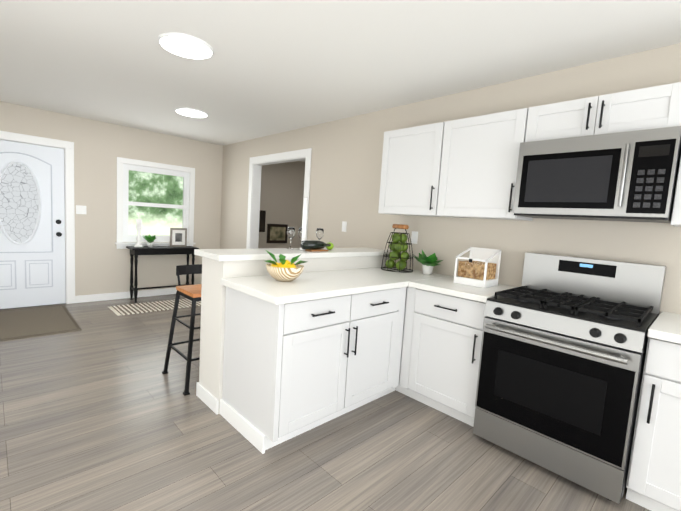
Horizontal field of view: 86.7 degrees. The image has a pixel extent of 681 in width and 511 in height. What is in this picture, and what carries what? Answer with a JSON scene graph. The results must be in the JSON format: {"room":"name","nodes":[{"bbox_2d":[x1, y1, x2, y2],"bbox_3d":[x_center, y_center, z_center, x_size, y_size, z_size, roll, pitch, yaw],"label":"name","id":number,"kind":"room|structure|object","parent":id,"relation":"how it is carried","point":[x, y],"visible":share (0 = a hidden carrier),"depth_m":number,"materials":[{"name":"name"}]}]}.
{"room":"kitchen","nodes":[
{"label":"kitchen","id":0,"kind":"room"},
{"bbox_2d":[0,101,304,295],"bbox_3d":[-2.650,-0.613,5.693,6.390,2.460,0.120,-2,8,-44],"label":"wall","id":1,"kind":"structure","parent":0,"point":[102,264],"depth_m":5.18,"materials":[{"name":"beige paint"}]},
{"bbox_2d":[0,140,65,309],"bbox_3d":[-3.929,-0.351,4.419,0.894,2.024,0.158,-2,8,-44],"label":"entry door","id":2,"kind":"structure","parent":1,"relation":"in","point":[32,236],"depth_m":4.50,"materials":[{"name":"white wood"}]},
{"bbox_2d":[0,131,74,303],"bbox_3d":[-3.954,-0.405,4.443,1.090,2.125,0.138,-2,8,-44],"label":"door frame","id":3,"kind":"structure","parent":1,"relation":"attached to","point":[67,147],"depth_m":4.70,"materials":[{"name":"white wood"}]},
{"bbox_2d":[76,205,86,213],"bbox_3d":[-3.457,-0.609,4.815,0.115,0.115,0.012,-2,8,-44],"label":"light switch","id":4,"kind":"object","parent":1,"relation":"attached to","point":[80,209],"visible":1,"depth_m":4.81,"materials":[{"name":"white plastic"}]},
{"bbox_2d":[75,288,176,302],"bbox_3d":[-2.853,0.572,5.586,2.039,0.100,0.017,-2,8,-44],"label":"baseboard","id":5,"kind":"structure","parent":1,"relation":"attached to","point":[111,296],"depth_m":5.23,"materials":[{"name":"white wood"}]},
{"bbox_2d":[115,157,194,248],"bbox_3d":[-2.772,-0.748,5.477,1.130,1.285,0.112,-2,8,-44],"label":"window unit","id":6,"kind":"structure","parent":1,"relation":"in","point":[126,191],"depth_m":5.37,"materials":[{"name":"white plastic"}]},
{"bbox_2d":[259,210,265,231],"bbox_3d":[-1.475,-0.639,6.729,0.160,0.400,0.029,-2,8,-44],"label":"framed picture","id":7,"kind":"object","parent":1,"relation":"attached to","point":[262,221],"visible":0.81,"depth_m":6.73,"materials":[{"name":"black wood"}]},
{"bbox_2d":[267,224,287,242],"bbox_3d":[-1.223,-0.424,7.008,0.460,0.370,0.029,-2,8,-44],"label":"framed picture","id":8,"kind":"object","parent":1,"relation":"attached to","point":[276,233],"visible":0.98,"depth_m":6.99,"materials":[{"name":"black"}]},
{"bbox_2d":[199,255,389,413],"bbox_3d":[-0.253,0.510,3.091,1.779,1.030,0.320,-2,8,-44],"label":"wall","id":9,"kind":"structure","parent":0,"point":[213,297],"depth_m":2.48,"materials":[{"name":"white paint"}]},
{"bbox_2d":[196,382,218,414],"bbox_3d":[-0.298,0.971,3.132,1.779,0.100,0.333,-2,8,-44],"label":"baseboard","id":10,"kind":"structure","parent":9,"relation":"attached to","point":[207,398],"depth_m":2.50,"materials":[{"name":"white wood"}]},
{"bbox_2d":[194,247,390,261],"bbox_3d":[-0.238,-0.024,3.025,1.822,0.040,0.385,-2,8,-44],"label":"bar","id":11,"kind":"object","parent":9,"relation":"on","point":[219,255],"visible":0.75,"depth_m":2.69,"materials":[{"name":"white stone"}]},
{"bbox_2d":[287,227,294,248],"bbox_3d":[-0.414,-0.145,3.007,0.070,0.180,0.070,-2,8,-44],"label":"wine glass","id":12,"kind":"object","parent":11,"relation":"on","point":[290,232],"visible":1,"depth_m":2.98,"materials":[{"name":"white"}]},
{"bbox_2d":[298,228,301,248],"bbox_3d":[-0.325,-0.143,3.045,0.070,0.180,0.070,-2,8,-44],"label":"wine glass","id":13,"kind":"object","parent":11,"relation":"on","point":[300,233],"visible":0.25,"depth_m":3.01,"materials":[{"name":"white"}]},
{"bbox_2d":[301,241,330,251],"bbox_3d":[-0.195,-0.081,2.977,0.290,0.086,0.080,-2,8,-44],"label":"wine bottle","id":14,"kind":"object","parent":11,"relation":"on","point":[312,246],"visible":0.98,"depth_m":2.92,"materials":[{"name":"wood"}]},
{"bbox_2d":[316,228,323,240],"bbox_3d":[-0.188,-0.154,3.247,0.070,0.180,0.070,-2,8,-44],"label":"wine glass","id":15,"kind":"object","parent":11,"relation":"on","point":[319,233],"visible":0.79,"depth_m":3.22,"materials":[{"name":"clear glass"}]},
{"bbox_2d":[326,242,333,249],"bbox_3d":[-0.094,-0.088,3.152,0.072,0.078,0.070,-2,8,-44],"label":"apple","id":16,"kind":"object","parent":11,"relation":"on","point":[330,247],"depth_m":3.13,"materials":[{"name":"green food"}]},
{"bbox_2d":[0,294,650,510],"bbox_3d":[0.114,1.110,2.898,6.390,0.080,8.320,-2,8,-44],"label":"floor","id":17,"kind":"structure","parent":0,"point":[99,411],"depth_m":2.07,"materials":[{"name":"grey wood"}]},
{"bbox_2d":[0,305,80,340],"bbox_3d":[-3.614,0.733,3.878,1.180,0.014,1.230,-2,8,-44],"label":"door mat","id":18,"kind":"object","parent":17,"relation":"on","point":[27,322],"visible":0.98,"depth_m":3.98,"materials":[{"name":"brown fabric"}]},
{"bbox_2d":[109,298,200,315],"bbox_3d":[-2.429,0.694,5.083,1.350,0.008,0.510,-2,8,-44],"label":"striped rug","id":19,"kind":"object","parent":17,"relation":"on","point":[127,309],"visible":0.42,"depth_m":4.90,"materials":[{"name":"beige fabric"}]},
{"bbox_2d":[126,246,198,302],"bbox_3d":[-2.663,0.260,5.432,0.930,0.775,0.310,-2,8,-44],"label":"console table","id":20,"kind":"object","parent":17,"relation":"on","point":[135,252],"visible":0.77,"depth_m":5.24,"materials":[{"name":"black wood"}]},
{"bbox_2d":[134,219,143,246],"bbox_3d":[-2.877,-0.319,5.153,0.120,0.400,0.120,-2,8,-44],"label":"candlestick","id":21,"kind":"object","parent":20,"relation":"on","point":[139,227],"visible":1,"depth_m":5.13,"materials":[{"name":"white ceramic"}]},
{"bbox_2d":[142,234,155,246],"bbox_3d":[-2.748,-0.213,5.238,0.187,0.188,0.221,-2,8,-44],"label":"potted plant","id":22,"kind":"object","parent":20,"relation":"on","point":[149,239],"visible":1,"depth_m":5.24,"materials":[{"name":"green plant"}]},
{"bbox_2d":[170,228,186,246],"bbox_3d":[-2.519,-0.282,5.582,0.250,0.289,0.094,-2,8,-44],"label":"picture frame","id":23,"kind":"object","parent":20,"relation":"on","point":[178,237],"visible":1,"depth_m":5.55,"materials":[{"name":"white"}]},
{"bbox_2d":[162,264,201,395],"bbox_3d":[-1.097,0.543,2.921,0.490,0.890,0.490,-2,8,-44],"label":"bar stool","id":24,"kind":"object","parent":17,"relation":"on","point":[192,293],"visible":0.58,"depth_m":2.86,"materials":[{"name":"black metal"}]},
{"bbox_2d":[220,287,395,453],"bbox_3d":[-0.151,0.643,2.558,1.138,0.880,0.607,-2,8,-44],"label":"base cabinet","id":25,"kind":"object","parent":17,"relation":"on","point":[291,370],"depth_m":2.18,"materials":[{"name":"white wood"}]},
{"bbox_2d":[220,266,515,304],"bbox_3d":[0.300,0.214,2.495,1.797,0.040,1.224,-2,8,-44],"label":"countertop","id":26,"kind":"structure","parent":25,"relation":"on","point":[305,286],"depth_m":2.40,"materials":[{"name":"white stone"}]},
{"bbox_2d":[265,250,306,281],"bbox_3d":[-0.359,0.070,2.350,0.292,0.190,0.289,-2,8,-44],"label":"bowl","id":27,"kind":"object","parent":26,"relation":"on","point":[283,270],"visible":1,"depth_m":2.29,"materials":[{"name":"beige wood"}]},
{"bbox_2d":[381,224,412,272],"bbox_3d":[0.523,-0.073,3.236,0.287,0.411,0.287,-2,8,-44],"label":"basket","id":28,"kind":"object","parent":26,"relation":"on","point":[396,247],"visible":1,"depth_m":3.19,"materials":[{"name":"black metal"}]},
{"bbox_2d":[413,250,442,274],"bbox_3d":[0.752,0.056,3.095,0.320,0.212,0.269,-2,8,-44],"label":"potted plant","id":29,"kind":"object","parent":26,"relation":"on","point":[429,263],"visible":1,"depth_m":3.07,"materials":[{"name":"green plant"}]},
{"bbox_2d":[454,247,500,287],"bbox_3d":[1.026,0.082,2.711,0.236,0.270,0.240,-2,8,-44],"label":"box","id":30,"kind":"object","parent":26,"relation":"on","point":[480,267],"visible":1,"depth_m":2.67,"materials":[{"name":"white wood"}]},
{"bbox_2d":[400,288,486,426],"bbox_3d":[0.870,0.692,2.715,0.696,0.880,0.636,-2,8,-44],"label":"base cabinet","id":31,"kind":"object","parent":17,"relation":"on","point":[442,348],"depth_m":2.50,"materials":[{"name":"white wood"}]},
{"bbox_2d":[473,252,665,503],"bbox_3d":[1.341,0.618,2.175,0.724,1.190,0.752,-2,8,-44],"label":"gas range","id":32,"kind":"object","parent":17,"relation":"on","point":[563,353],"visible":0.98,"depth_m":1.98,"materials":[{"name":"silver metal"}]},
{"bbox_2d":[626,337,680,510],"bbox_3d":[1.836,0.844,1.779,0.617,0.880,0.532,-2,8,-44],"label":"base cabinet","id":33,"kind":"object","parent":17,"relation":"on","point":[653,483],"visible":0.98,"depth_m":1.68,"materials":[{"name":"white wood"}]},
{"bbox_2d":[647,311,680,343],"bbox_3d":[2.110,0.427,1.466,0.642,0.040,1.267,-2,8,-44],"label":"countertop","id":34,"kind":"structure","parent":33,"relation":"on","point":[665,326],"depth_m":1.72,"materials":[{"name":"white stone"}]},
{"bbox_2d":[0,0,680,161],"bbox_3d":[0.273,-1.413,2.653,6.390,0.080,8.320,-2,8,-44],"label":"ceiling","id":35,"kind":"structure","parent":0,"point":[269,67],"depth_m":2.46,"materials":[{"name":"white paint"}]},
{"bbox_2d":[158,32,213,58],"bbox_3d":[-1.057,-1.429,2.479,0.354,0.020,0.354,-2,8,-44],"label":"recessed light","id":36,"kind":"object","parent":35,"relation":"in","point":[186,45],"visible":1,"depth_m":2.44,"materials":[{"name":"white plastic"}]},
{"bbox_2d":[175,107,207,117],"bbox_3d":[-1.699,-1.629,4.126,0.354,0.020,0.354,-2,8,-44],"label":"recessed light","id":37,"kind":"object","parent":35,"relation":"in","point":[191,112],"visible":1,"depth_m":4.08,"materials":[{"name":"white plastic"}]},
{"bbox_2d":[220,43,680,313],"bbox_3d":[0.834,-0.163,3.314,0.120,2.460,8.200,-2,8,-44],"label":"wall","id":38,"kind":"structure","parent":0,"point":[346,167],"depth_m":3.09,"materials":[{"name":"beige paint"}]},
{"bbox_2d":[246,148,311,248],"bbox_3d":[-0.877,-0.306,5.074,0.156,2.190,1.450,-2,8,-44],"label":"door frame","id":39,"kind":"structure","parent":38,"relation":"attached to","point":[254,189],"depth_m":5.41,"materials":[{"name":"white wood"}]},
{"bbox_2d":[342,221,346,231],"bbox_3d":[0.041,-0.323,4.033,0.010,0.115,0.070,-2,8,-44],"label":"electrical outlet plate","id":40,"kind":"object","parent":38,"relation":"attached to","point":[344,225],"visible":1,"depth_m":4.03,"materials":[{"name":"white plastic"}]},
{"bbox_2d":[411,231,417,243],"bbox_3d":[0.690,-0.168,3.369,0.010,0.115,0.070,-2,8,-44],"label":"electrical outlet plate","id":41,"kind":"object","parent":38,"relation":"attached to","point":[414,237],"visible":0.96,"depth_m":3.37,"materials":[{"name":"white plastic"}]},
{"bbox_2d":[378,122,454,217],"bbox_3d":[0.669,-0.708,3.115,0.365,0.720,0.592,-2,8,-44],"label":"upper cabinet","id":42,"kind":"object","parent":38,"relation":"attached to","point":[410,169],"visible":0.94,"depth_m":3.00,"materials":[{"name":"white wood"}]},
{"bbox_2d":[437,108,532,220],"bbox_3d":[1.085,-0.640,2.687,0.365,0.720,0.601,-2,8,-44],"label":"upper cabinet","id":43,"kind":"object","parent":38,"relation":"attached to","point":[479,165],"visible":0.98,"depth_m":2.57,"materials":[{"name":"white wood"}]},
{"bbox_2d":[525,82,680,141],"bbox_3d":[1.575,-0.804,2.178,0.365,0.235,0.760,-2,8,-44],"label":"upper cabinet","id":44,"kind":"object","parent":38,"relation":"attached to","point":[654,107],"visible":0.83,"depth_m":2.03,"materials":[{"name":"white wood"}]},
{"bbox_2d":[513,126,680,222],"bbox_3d":[1.525,-0.453,2.185,0.439,0.460,0.754,-2,8,-44],"label":"microwave","id":45,"kind":"object","parent":44,"relation":"attached to","point":[629,176],"visible":1,"depth_m":2.00,"materials":[{"name":"grey metal"}]},
{"bbox_2d":[670,156,680,226],"bbox_3d":[2.080,-0.481,1.694,0.327,0.720,0.697,-2,8,-44],"label":"upper cabinet","id":46,"kind":"object","parent":38,"relation":"attached to","point":[676,217],"visible":1,"depth_m":1.83,"materials":[{"name":"white wood"}]},
{"label":"outside","id":47,"kind":"structure","parent":0,"visible":0},
{"bbox_2d":[128,170,182,234],"bbox_3d":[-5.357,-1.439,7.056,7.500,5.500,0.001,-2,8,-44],"label":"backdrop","id":48,"kind":"structure","parent":47,"point":[159,223],"depth_m":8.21,"materials":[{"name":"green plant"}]}
]}

